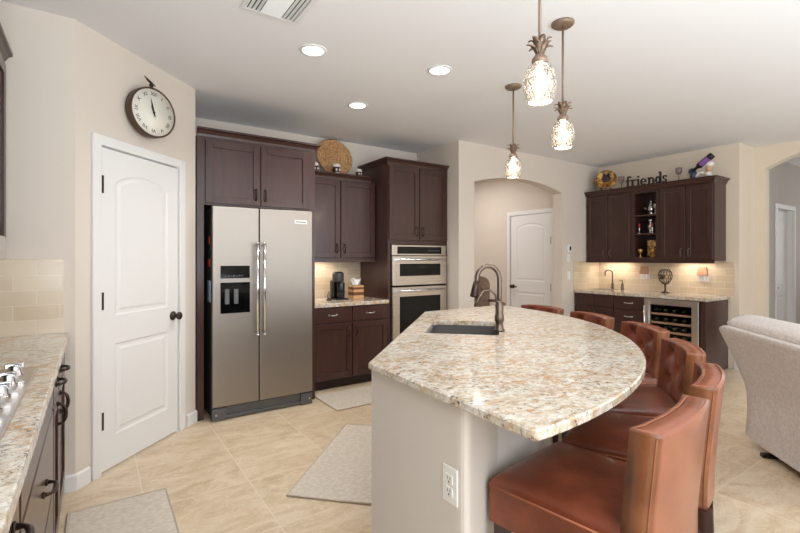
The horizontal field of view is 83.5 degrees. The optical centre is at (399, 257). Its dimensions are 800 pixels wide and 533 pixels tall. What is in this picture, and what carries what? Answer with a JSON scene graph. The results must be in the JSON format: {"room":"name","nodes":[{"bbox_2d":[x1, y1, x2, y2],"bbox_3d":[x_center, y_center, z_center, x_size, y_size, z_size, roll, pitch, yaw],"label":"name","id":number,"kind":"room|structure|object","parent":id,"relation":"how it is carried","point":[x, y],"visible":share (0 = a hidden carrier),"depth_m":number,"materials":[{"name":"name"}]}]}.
{"room":"kitchen","nodes":[
{"label":"kitchen","id":0,"kind":"room"},
{"bbox_2d":[0,1,74,492],"bbox_3d":[-2.211,-0.020,2.475,0.680,2.740,0.158,0,0,-34],"label":"wall","id":1,"kind":"structure","parent":0,"point":[40,73],"depth_m":2.52,"materials":[{"name":"beige paint"}]},
{"bbox_2d":[75,19,194,472],"bbox_3d":[-1.847,-0.020,3.161,0.120,2.740,1.103,0,0,11],"label":"wall","id":2,"kind":"structure","parent":0,"point":[106,72],"depth_m":2.77,"materials":[{"name":"beige paint"}]},
{"bbox_2d":[64,467,90,492],"bbox_3d":[-1.886,1.302,2.628,0.040,0.095,0.141,0,0,26],"label":"baseboard","id":3,"kind":"structure","parent":2,"relation":"attached to","point":[73,482],"depth_m":2.61,"materials":[{"name":"white paint"}]},
{"bbox_2d":[91,132,184,480],"bbox_3d":[-1.837,0.294,3.139,0.128,2.112,0.852,0,0,11],"label":"trim","id":4,"kind":"structure","parent":2,"relation":"attached to","point":[98,141],"depth_m":2.77,"materials":[{"name":"white paint"}]},
{"bbox_2d":[102,147,182,471],"bbox_3d":[-1.775,0.323,3.120,0.107,2.025,0.731,0,0,11],"label":"door","id":5,"kind":"structure","parent":2,"relation":"in","point":[140,316],"depth_m":3.06,"materials":[{"name":"white paint"}]},
{"bbox_2d":[125,76,175,138],"bbox_3d":[-1.719,-1.037,3.097,0.062,0.411,0.340,0,0,25],"label":"wall clock","id":6,"kind":"object","parent":2,"relation":"attached to","point":[149,111],"visible":1,"depth_m":3.07,"materials":[{"name":"brown metal"}]},
{"bbox_2d":[186,410,196,426],"bbox_3d":[-1.689,1.302,3.643,0.025,0.095,0.140,0,0,6],"label":"baseboard","id":7,"kind":"structure","parent":2,"relation":"attached to","point":[191,418],"depth_m":3.62,"materials":[{"name":"white paint"}]},
{"bbox_2d":[195,117,416,297],"bbox_3d":[-1.046,-0.020,5.184,2.980,2.740,0.158,0,0,-34],"label":"wall","id":8,"kind":"structure","parent":0,"point":[361,154],"depth_m":5.23,"materials":[{"name":"beige paint"}]},
{"bbox_2d":[315,170,375,261],"bbox_3d":[-0.759,-0.443,5.043,0.935,0.975,0.404,0,0,-34],"label":"upper cabinet","id":9,"kind":"object","parent":8,"relation":"attached to","point":[344,203],"visible":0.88,"depth_m":4.94,"materials":[{"name":"brown wood"}]},
{"bbox_2d":[317,139,351,173],"bbox_3d":[-0.748,-1.153,5.128,0.445,0.432,0.131,0,0,-33],"label":"wicker basket","id":10,"kind":"object","parent":9,"relation":"on","point":[331,151],"visible":0.88,"depth_m":5.16,"materials":[{"name":"brown wicker"}]},
{"bbox_2d":[332,163,340,172],"bbox_3d":[-0.708,-0.989,5.000,0.092,0.134,0.096,0,0,-34],"label":"ceramic mug","id":11,"kind":"object","parent":9,"relation":"on","point":[336,166],"visible":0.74,"depth_m":4.96,"materials":[{"name":"brown"}]},
{"bbox_2d":[356,169,361,174],"bbox_3d":[-0.476,-0.976,5.183,0.075,0.109,0.078,0,0,-34],"label":"ceramic mug","id":12,"kind":"object","parent":9,"relation":"on","point":[358,171],"visible":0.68,"depth_m":5.15,"materials":[{"name":"brown"}]},
{"bbox_2d":[0,0,799,181],"bbox_3d":[2.959,-1.440,3.868,11.150,0.100,10.450,0,0,-34],"label":"ceiling","id":13,"kind":"structure","parent":0,"point":[644,79],"depth_m":3.23,"materials":[{"name":"white paint"}]},
{"bbox_2d":[239,0,317,25],"bbox_3d":[-0.663,-1.385,2.442,0.330,0.010,0.330,0,0,-34],"label":"ceiling vent","id":14,"kind":"object","parent":13,"relation":"in","point":[292,12],"visible":1,"depth_m":2.48,"materials":[{"name":"white metal"}]},
{"bbox_2d":[299,44,326,56],"bbox_3d":[-0.580,-1.385,2.995,0.184,0.008,0.184,0,0,-34],"label":"recessed light","id":15,"kind":"object","parent":13,"relation":"in","point":[312,50],"visible":1,"depth_m":2.99,"materials":[{"name":"white paint"}]},
{"bbox_2d":[348,102,367,108],"bbox_3d":[-0.384,-1.385,4.073,0.184,0.008,0.184,0,0,-34],"label":"recessed light","id":16,"kind":"object","parent":13,"relation":"in","point":[355,105],"visible":1,"depth_m":4.07,"materials":[{"name":"white paint"}]},
{"bbox_2d":[427,65,451,75],"bbox_3d":[0.293,-1.385,3.312,0.184,0.008,0.184,0,0,-34],"label":"recessed light","id":17,"kind":"object","parent":13,"relation":"in","point":[437,70],"visible":1,"depth_m":3.31,"materials":[{"name":"white paint"}]},
{"bbox_2d":[505,83,521,178],"bbox_3d":[0.916,-1.020,3.623,0.136,0.740,0.136,0,0,-34],"label":"pendant lamp","id":18,"kind":"object","parent":13,"relation":"hanging from","point":[513,166],"visible":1,"depth_m":3.59,"materials":[{"name":"white"}]},
{"bbox_2d":[523,0,556,105],"bbox_3d":[0.584,-1.020,1.870,0.136,0.740,0.136,0,0,-34],"label":"pendant lamp","id":19,"kind":"object","parent":13,"relation":"hanging from","point":[540,78],"visible":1,"depth_m":1.83,"materials":[{"name":"white glass"}]},
{"bbox_2d":[551,17,574,149],"bbox_3d":[0.963,-1.020,2.650,0.136,0.740,0.136,0,0,-34],"label":"pendant lamp","id":20,"kind":"object","parent":13,"relation":"hanging from","point":[563,131],"visible":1,"depth_m":2.62,"materials":[{"name":"white glass"}]},
{"bbox_2d":[58,368,799,532],"bbox_3d":[2.959,1.400,3.868,11.150,0.100,10.450,0,0,-34],"label":"floor","id":21,"kind":"structure","parent":0,"point":[236,474],"depth_m":2.77,"materials":[{"name":"tile"}]},
{"bbox_2d":[8,500,34,532],"bbox_3d":[-0.816,0.911,0.436,0.664,0.878,0.940,0,0,-34],"label":"base cabinet","id":22,"kind":"object","parent":21,"relation":"on","point":[15,526],"visible":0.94,"depth_m":0.90,"materials":[{"name":"brown wood"}]},
{"bbox_2d":[0,333,68,532],"bbox_3d":[-1.354,0.450,1.200,0.642,0.040,2.910,0,0,-34],"label":"countertop","id":23,"kind":"structure","parent":22,"relation":"on","point":[18,442],"depth_m":1.27,"materials":[{"name":"beige stone"}]},
{"bbox_2d":[0,362,37,440],"bbox_3d":[-1.377,0.403,1.227,0.530,0.054,0.900,0,0,-34],"label":"cooktop","id":24,"kind":"object","parent":23,"relation":"in","point":[14,381],"visible":1,"depth_m":1.42,"materials":[{"name":"silver metal"}]},
{"bbox_2d":[19,391,58,532],"bbox_3d":[-1.363,0.911,1.237,0.664,0.878,0.980,0,0,-34],"label":"base cabinet","id":25,"kind":"object","parent":21,"relation":"on","point":[36,496],"visible":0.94,"depth_m":1.40,"materials":[{"name":"brown wood"}]},
{"bbox_2d":[52,353,70,532],"bbox_3d":[-1.903,0.911,2.027,0.664,0.878,0.915,0,0,-34],"label":"base cabinet","id":26,"kind":"object","parent":21,"relation":"on","point":[60,410],"visible":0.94,"depth_m":2.06,"materials":[{"name":"brown wood"}]},
{"bbox_2d":[65,488,179,532],"bbox_3d":[-1.224,1.343,1.996,0.465,0.012,1.172,0,0,-34],"label":"kitchen mat","id":27,"kind":"object","parent":21,"relation":"on","point":[149,512],"visible":1,"depth_m":2.31,"materials":[{"name":"beige fabric"}]},
{"bbox_2d":[204,206,311,422],"bbox_3d":[-1.353,0.460,4.175,0.875,1.780,0.780,0,0,-34],"label":"refrigerator","id":28,"kind":"object","parent":21,"relation":"on","point":[258,315],"visible":0.99,"depth_m":3.86,"materials":[{"name":"grey metal"}]},
{"bbox_2d":[207,280,210,301],"bbox_3d":[-1.614,0.280,3.781,0.008,0.180,0.115,0,0,-34],"label":"note card","id":29,"kind":"object","parent":28,"relation":"attached to","point":[208,281],"visible":1,"depth_m":3.77,"materials":[{"name":"blue"}]},
{"bbox_2d":[195,126,320,420],"bbox_3d":[-1.435,0.135,4.309,1.090,2.430,0.854,0,0,-34],"label":"tall cabinet","id":30,"kind":"object","parent":21,"relation":"on","point":[233,169],"visible":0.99,"depth_m":3.88,"materials":[{"name":"brown wood"}]},
{"bbox_2d":[286,424,371,504],"bbox_3d":[-0.268,1.343,3.026,0.560,0.012,1.112,0,0,11],"label":"kitchen mat","id":31,"kind":"object","parent":21,"relation":"on","point":[342,472],"visible":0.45,"depth_m":2.80,"materials":[{"name":"beige fabric"}]},
{"bbox_2d":[315,385,371,410],"bbox_3d":[-0.322,1.343,4.406,0.912,0.012,0.515,0,0,-34],"label":"kitchen mat","id":32,"kind":"object","parent":21,"relation":"on","point":[340,400],"visible":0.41,"depth_m":4.27,"materials":[{"name":"beige fabric"}]},
{"bbox_2d":[315,303,386,390],"bbox_3d":[-0.683,0.925,4.932,0.935,0.850,0.674,0,0,-34],"label":"base cabinet","id":33,"kind":"object","parent":21,"relation":"on","point":[347,338],"visible":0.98,"depth_m":4.67,"materials":[{"name":"brown wood"}]},
{"bbox_2d":[315,296,388,307],"bbox_3d":[-0.690,0.480,4.942,0.940,0.040,0.640,0,0,-34],"label":"countertop","id":34,"kind":"structure","parent":33,"relation":"on","point":[319,302],"depth_m":4.75,"materials":[{"name":"beige stone"}]},
{"bbox_2d":[327,272,348,299],"bbox_3d":[-0.691,0.305,5.002,0.170,0.308,0.200,0,0,-34],"label":"coffee maker","id":35,"kind":"object","parent":34,"relation":"on","point":[337,284],"visible":1,"depth_m":4.95,"materials":[{"name":"black plastic"}]},
{"bbox_2d":[348,278,363,298],"bbox_3d":[-0.505,0.341,5.105,0.135,0.238,0.130,0,0,-34],"label":"tissue box","id":36,"kind":"object","parent":34,"relation":"on","point":[355,291],"visible":1,"depth_m":5.07,"materials":[{"name":"brown wood"}]},
{"bbox_2d":[357,156,448,345],"bbox_3d":[0.041,0.118,5.427,0.900,2.463,0.674,0,0,-34],"label":"tall cabinet","id":37,"kind":"object","parent":21,"relation":"on","point":[411,195],"visible":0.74,"depth_m":5.15,"materials":[{"name":"brown wood"}]},
{"bbox_2d":[390,284,445,341],"bbox_3d":[0.112,0.632,5.368,0.776,0.610,0.580,0,0,-34],"label":"wall oven","id":38,"kind":"object","parent":37,"relation":"in","point":[408,303],"visible":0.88,"depth_m":5.10,"materials":[{"name":"grey metal"}]},
{"bbox_2d":[390,245,445,285],"bbox_3d":[0.112,0.082,5.368,0.776,0.460,0.580,0,0,-34],"label":"microwave oven","id":39,"kind":"object","parent":37,"relation":"in","point":[409,264],"visible":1,"depth_m":5.15,"materials":[{"name":"grey metal"}]},
{"bbox_2d":[372,371,549,532],"bbox_3d":[0.397,0.901,2.563,0.892,0.898,2.385,0,0,9],"label":"kitchen island","id":40,"kind":"object","parent":21,"relation":"on","point":[414,432],"visible":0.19,"depth_m":1.59,"materials":[{"name":"beige paint"}]},
{"bbox_2d":[443,463,457,507],"bbox_3d":[0.160,0.730,1.442,0.010,0.118,0.072,0,0,-34],"label":"wall outlet","id":41,"kind":"object","parent":40,"relation":"attached to","point":[450,475],"visible":1,"depth_m":1.43,"materials":[{"name":"white plastic"}]},
{"bbox_2d":[446,472,452,497],"bbox_3d":[0.158,0.730,1.440,0.004,0.070,0.034,0,0,-34],"label":"receptacle","id":42,"kind":"object","parent":41,"relation":"attached to","point":[449,475],"depth_m":1.44,"materials":[{"name":"white plastic"}]},
{"bbox_2d":[369,305,645,440],"bbox_3d":[0.625,0.435,2.545,1.206,0.030,2.958,0,0,11],"label":"island countertop","id":43,"kind":"structure","parent":40,"relation":"on","point":[548,375],"depth_m":1.75,"materials":[{"name":"stone"}]},
{"bbox_2d":[429,325,497,334],"bbox_3d":[0.388,0.550,2.733,0.424,0.199,0.550,0,0,11],"label":"sink","id":44,"kind":"object","parent":43,"relation":"in","point":[441,329],"visible":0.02,"depth_m":3.00,"materials":[{"name":"grey metal"}]},
{"bbox_2d":[470,264,504,331],"bbox_3d":[0.501,0.226,2.582,0.202,0.388,0.078,0,0,-1],"label":"faucet","id":45,"kind":"object","parent":43,"relation":"on","point":[499,316],"visible":1,"depth_m":2.56,"materials":[{"name":"brown metal"}]},
{"bbox_2d":[474,276,505,306],"bbox_3d":[1.228,0.810,6.585,0.501,1.080,0.470,0,0,-19],"label":"carved chair","id":46,"kind":"object","parent":21,"relation":"on","point":[484,284],"visible":0.14,"depth_m":6.81,"materials":[{"name":"brown wood"}]},
{"bbox_2d":[521,304,563,314],"bbox_3d":[1.108,0.893,3.979,0.548,0.914,0.455,0,0,-29],"label":"bar stool","id":47,"kind":"object","parent":21,"relation":"on","point":[550,309],"visible":0.14,"depth_m":4.04,"materials":[{"name":"leather"}]},
{"bbox_2d":[552,311,614,442],"bbox_3d":[1.298,0.893,3.472,0.548,0.914,0.455,0,0,-13],"label":"bar stool","id":48,"kind":"object","parent":21,"relation":"on","point":[606,321],"visible":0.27,"depth_m":3.44,"materials":[{"name":"leather"}]},
{"bbox_2d":[575,292,613,317],"bbox_3d":[2.949,0.925,6.449,0.664,0.850,0.595,0,0,-34],"label":"base cabinet","id":49,"kind":"object","parent":21,"relation":"on","point":[603,304],"visible":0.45,"depth_m":6.25,"materials":[{"name":"brown wood"}]},
{"bbox_2d":[574,288,730,301],"bbox_3d":[3.280,0.480,5.991,0.645,0.040,1.725,0,0,-34],"label":"countertop","id":50,"kind":"structure","parent":49,"relation":"on","point":[634,293],"depth_m":5.66,"materials":[{"name":"beige stone"}]},
{"bbox_2d":[604,269,613,288],"bbox_3d":[3.093,0.313,6.617,0.135,0.294,0.051,0,0,37],"label":"bar faucet","id":51,"kind":"object","parent":50,"relation":"on","point":[612,283],"visible":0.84,"depth_m":6.58,"materials":[{"name":"brown metal"}]},
{"bbox_2d":[658,269,672,292],"bbox_3d":[3.512,0.305,5.935,0.165,0.310,0.169,0,0,-34],"label":"decorative sphere","id":52,"kind":"object","parent":50,"relation":"on","point":[661,276],"visible":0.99,"depth_m":5.92,"materials":[{"name":"brown metal"}]},
{"bbox_2d":[488,394,709,532],"bbox_3d":[0.646,0.893,1.446,0.455,0.914,0.548,0,0,-42],"label":"bar stool","id":53,"kind":"object","parent":21,"relation":"on","point":[561,487],"visible":1,"depth_m":1.29,"materials":[{"name":"leather"}]},
{"bbox_2d":[562,321,669,439],"bbox_3d":[1.384,0.893,2.927,0.548,0.914,0.455,0,0,0],"label":"bar stool","id":54,"kind":"object","parent":21,"relation":"on","point":[647,337],"visible":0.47,"depth_m":2.83,"materials":[{"name":"leather"}]},
{"bbox_2d":[614,295,645,332],"bbox_3d":[3.234,0.925,6.032,0.664,0.850,0.405,0,0,-34],"label":"base cabinet","id":55,"kind":"object","parent":21,"relation":"on","point":[626,308],"visible":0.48,"depth_m":5.88,"materials":[{"name":"brown wood"}]},
{"bbox_2d":[562,361,724,532],"bbox_3d":[1.003,0.893,1.847,0.548,0.914,0.455,0,0,35],"label":"bar stool","id":56,"kind":"object","parent":21,"relation":"on","point":[607,434],"visible":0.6,"depth_m":1.70,"materials":[{"name":"leather"}]},
{"bbox_2d":[608,338,705,530],"bbox_3d":[1.237,0.893,2.348,0.548,0.914,0.455,0,0,17],"label":"bar stool","id":57,"kind":"object","parent":21,"relation":"on","point":[677,359],"visible":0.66,"depth_m":2.24,"materials":[{"name":"leather"}]},
{"bbox_2d":[643,298,699,346],"bbox_3d":[3.510,0.877,5.591,0.696,0.745,0.621,0,0,-34],"label":"wine cooler","id":58,"kind":"object","parent":21,"relation":"on","point":[681,318],"visible":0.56,"depth_m":5.38,"materials":[{"name":"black metal"}]},
{"bbox_2d":[700,299,727,369],"bbox_3d":[3.741,0.925,5.329,0.620,0.850,0.060,0,0,-34],"label":"cabinet end panel","id":59,"kind":"object","parent":21,"relation":"on","point":[713,314],"visible":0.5,"depth_m":5.26,"materials":[{"name":"brown wood"}]},
{"bbox_2d":[719,315,799,472],"bbox_3d":[2.776,0.876,2.678,1.109,0.948,1.020,0,0,11],"label":"sofa","id":60,"kind":"object","parent":21,"relation":"on","point":[765,351],"visible":1,"depth_m":2.88,"materials":[{"name":"fabric"}]},
{"bbox_2d":[417,143,449,309],"bbox_3d":[-0.030,-0.020,6.471,0.150,2.740,2.480,0,0,-34],"label":"wall","id":61,"kind":"structure","parent":0,"point":[440,155],"depth_m":5.45,"materials":[{"name":"beige paint"}]},
{"bbox_2d":[474,180,552,305],"bbox_3d":[1.774,-0.020,7.703,0.120,2.740,2.480,0,0,-34],"label":"wall","id":62,"kind":"structure","parent":0,"point":[493,199],"depth_m":7.75,"materials":[{"name":"beige paint"}]},
{"bbox_2d":[507,208,552,305],"bbox_3d":[2.115,0.294,7.179,0.128,2.112,0.944,0,0,-34],"label":"trim","id":63,"kind":"structure","parent":62,"relation":"attached to","point":[546,210],"depth_m":7.45,"materials":[{"name":"white paint"}]},
{"bbox_2d":[510,213,550,307],"bbox_3d":[2.069,0.323,7.133,0.107,2.025,0.833,0,0,-34],"label":"door","id":64,"kind":"structure","parent":62,"relation":"in","point":[530,234],"depth_m":7.13,"materials":[{"name":"white paint"}]},
{"bbox_2d":[450,140,598,316],"bbox_3d":[1.837,-0.020,6.149,2.870,2.740,0.158,0,0,-34],"label":"wall","id":65,"kind":"structure","parent":0,"point":[568,182],"depth_m":6.12,"materials":[{"name":"beige paint"}]},
{"bbox_2d":[567,245,571,251],"bbox_3d":[2.441,-0.135,6.462,0.100,0.110,0.022,0,0,-34],"label":"thermostat","id":66,"kind":"object","parent":65,"relation":"attached to","point":[569,247],"visible":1,"depth_m":6.45,"materials":[{"name":"white plastic"}]},
{"bbox_2d":[599,143,743,368],"bbox_3d":[3.592,-0.020,6.250,0.158,2.740,1.970,0,0,-34],"label":"wall","id":67,"kind":"structure","parent":0,"point":[728,161],"depth_m":5.74,"materials":[{"name":"beige paint"}]},
{"bbox_2d":[587,192,630,260],"bbox_3d":[3.095,-0.438,6.502,0.384,0.945,0.672,0,0,-34],"label":"upper cabinet","id":68,"kind":"object","parent":67,"relation":"attached to","point":[608,216],"visible":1,"depth_m":6.39,"materials":[{"name":"brown wood"}]},
{"bbox_2d":[586,260,714,262],"bbox_3d":[3.261,0.050,6.011,0.022,0.030,1.672,0,0,-34],"label":"rail","id":69,"kind":"object","parent":68,"relation":"attached to","point":[603,261],"visible":1,"depth_m":5.97,"materials":[{"name":"brown wood"}]},
{"bbox_2d":[584,175,729,196],"bbox_3d":[3.387,-0.940,6.069,0.390,0.068,1.717,0,0,-34],"label":"crown molding","id":70,"kind":"structure","parent":68,"relation":"attached to","point":[714,178],"depth_m":5.77,"materials":[{"name":"brown wood"}]},
{"bbox_2d":[596,170,616,189],"bbox_3d":[3.013,-1.128,6.544,0.284,0.307,0.151,0,0,28],"label":"decorative plate","id":71,"kind":"object","parent":70,"relation":"on","point":[606,179],"visible":0.93,"depth_m":6.52,"materials":[{"name":"ceramic"}]},
{"bbox_2d":[626,171,666,186],"bbox_3d":[3.282,-1.050,5.986,0.022,0.150,0.543,0,0,-34],"label":"word sign","id":72,"kind":"object","parent":70,"relation":"on","point":[660,176],"visible":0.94,"depth_m":5.94,"materials":[{"name":"black"}]},
{"bbox_2d":[688,161,713,177],"bbox_3d":[3.680,-1.073,5.480,0.100,0.205,0.281,0,0,-34],"label":"holder","id":73,"kind":"object","parent":70,"relation":"on","point":[709,164],"visible":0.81,"depth_m":5.41,"materials":[{"name":"white ceramic"}]},
{"bbox_2d":[691,153,714,171],"bbox_3d":[3.673,-1.158,5.437,0.077,0.206,0.256,0,0,-34],"label":"wine bottle","id":74,"kind":"object","parent":73,"relation":"in","point":[710,156],"visible":1,"depth_m":5.40,"materials":[{"name":"black"}]},
{"bbox_2d":[639,266,649,278],"bbox_3d":[3.433,0.207,6.293,0.055,0.185,0.124,0,0,-34],"label":"night light","id":75,"kind":"object","parent":67,"relation":"attached to","point":[644,271],"visible":1,"depth_m":6.28,"materials":[{"name":"white plastic"}]},
{"bbox_2d":[631,188,659,260],"bbox_3d":[3.414,-0.438,6.088,0.325,0.945,0.369,0,0,-34],"label":"shelf unit","id":76,"kind":"object","parent":67,"relation":"attached to","point":[639,215],"visible":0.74,"depth_m":6.14,"materials":[{"name":"brown wood"}]},
{"bbox_2d":[643,198,654,213],"bbox_3d":[3.412,-0.698,6.098,0.181,0.230,0.115,0,0,26],"label":"coffee pot","id":77,"kind":"object","parent":76,"relation":"on","point":[650,209],"visible":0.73,"depth_m":6.07,"materials":[{"name":"grey metal"}]},
{"bbox_2d":[647,218,654,232],"bbox_3d":[3.410,-0.432,6.089,0.110,0.200,0.110,0,0,-34],"label":"vase","id":78,"kind":"object","parent":76,"relation":"on","point":[651,220],"visible":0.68,"depth_m":6.06,"materials":[{"name":"grey metal"}]},
{"bbox_2d":[647,240,655,256],"bbox_3d":[3.464,-0.128,6.081,0.060,0.234,0.185,0,0,-34],"label":"box","id":79,"kind":"object","parent":76,"relation":"on","point":[651,244],"visible":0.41,"depth_m":6.10,"materials":[{"name":"gold metal"}]},
{"bbox_2d":[660,182,725,260],"bbox_3d":[3.671,-0.438,5.658,0.384,0.945,0.627,0,0,-34],"label":"upper cabinet","id":80,"kind":"object","parent":67,"relation":"attached to","point":[692,216],"visible":1,"depth_m":5.51,"materials":[{"name":"brown wood"}]},
{"bbox_2d":[697,267,708,281],"bbox_3d":[3.845,0.207,5.690,0.055,0.185,0.124,0,0,-34],"label":"night light","id":81,"kind":"object","parent":67,"relation":"attached to","point":[702,273],"visible":1,"depth_m":5.68,"materials":[{"name":"white plastic"}]},
{"bbox_2d":[744,144,753,314],"bbox_3d":[4.360,-0.020,5.673,0.460,2.740,0.150,0,0,-34],"label":"wall","id":82,"kind":"structure","parent":0,"point":[748,151],"depth_m":5.56,"materials":[{"name":"beige paint"}]},
{"bbox_2d":[754,140,799,317],"bbox_3d":[6.180,-0.020,3.283,0.150,2.740,5.850,0,0,-34],"label":"wall","id":83,"kind":"structure","parent":0,"point":[768,157],"depth_m":5.60,"materials":[{"name":"beige paint"}]},
{"bbox_2d":[769,162,799,323],"bbox_3d":[5.839,-0.020,6.725,3.170,2.740,0.120,0,0,-34],"label":"wall","id":84,"kind":"structure","parent":0,"point":[784,178],"depth_m":6.39,"materials":[{"name":"beige paint"}]},
{"bbox_2d":[778,210,786,320],"bbox_3d":[5.514,0.323,6.493,0.690,2.025,0.107,0,0,-34],"label":"door","id":85,"kind":"structure","parent":84,"relation":"in","point":[782,215],"depth_m":6.60,"materials":[{"name":"white paint"}]},
{"bbox_2d":[775,203,795,322],"bbox_3d":[5.519,0.294,6.489,0.829,2.112,0.128,0,0,-34],"label":"trim","id":86,"kind":"structure","parent":84,"relation":"attached to","point":[791,210],"depth_m":6.65,"materials":[{"name":"white paint"}]},
{"bbox_3d":[-0.605,-0.020,-0.613,0.150,2.740,7.070,0,0,-34],"label":"wall","id":87,"kind":"structure","parent":0,"visible":0},
{"bbox_2d":[0,235,5,259],"bbox_3d":[-1.439,-0.127,1.185,0.490,0.277,0.910,0,0,-34],"label":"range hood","id":88,"kind":"object","parent":87,"relation":"attached to","point":[2,238],"visible":1,"depth_m":1.64,"materials":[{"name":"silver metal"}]},
{"bbox_2d":[0,23,12,236],"bbox_3d":[-2.001,-0.572,1.945,0.410,1.083,0.950,0,0,-34],"label":"upper cabinet","id":89,"kind":"object","parent":87,"relation":"attached to","point":[5,50],"visible":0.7,"depth_m":2.35,"materials":[{"name":"brown wood"}]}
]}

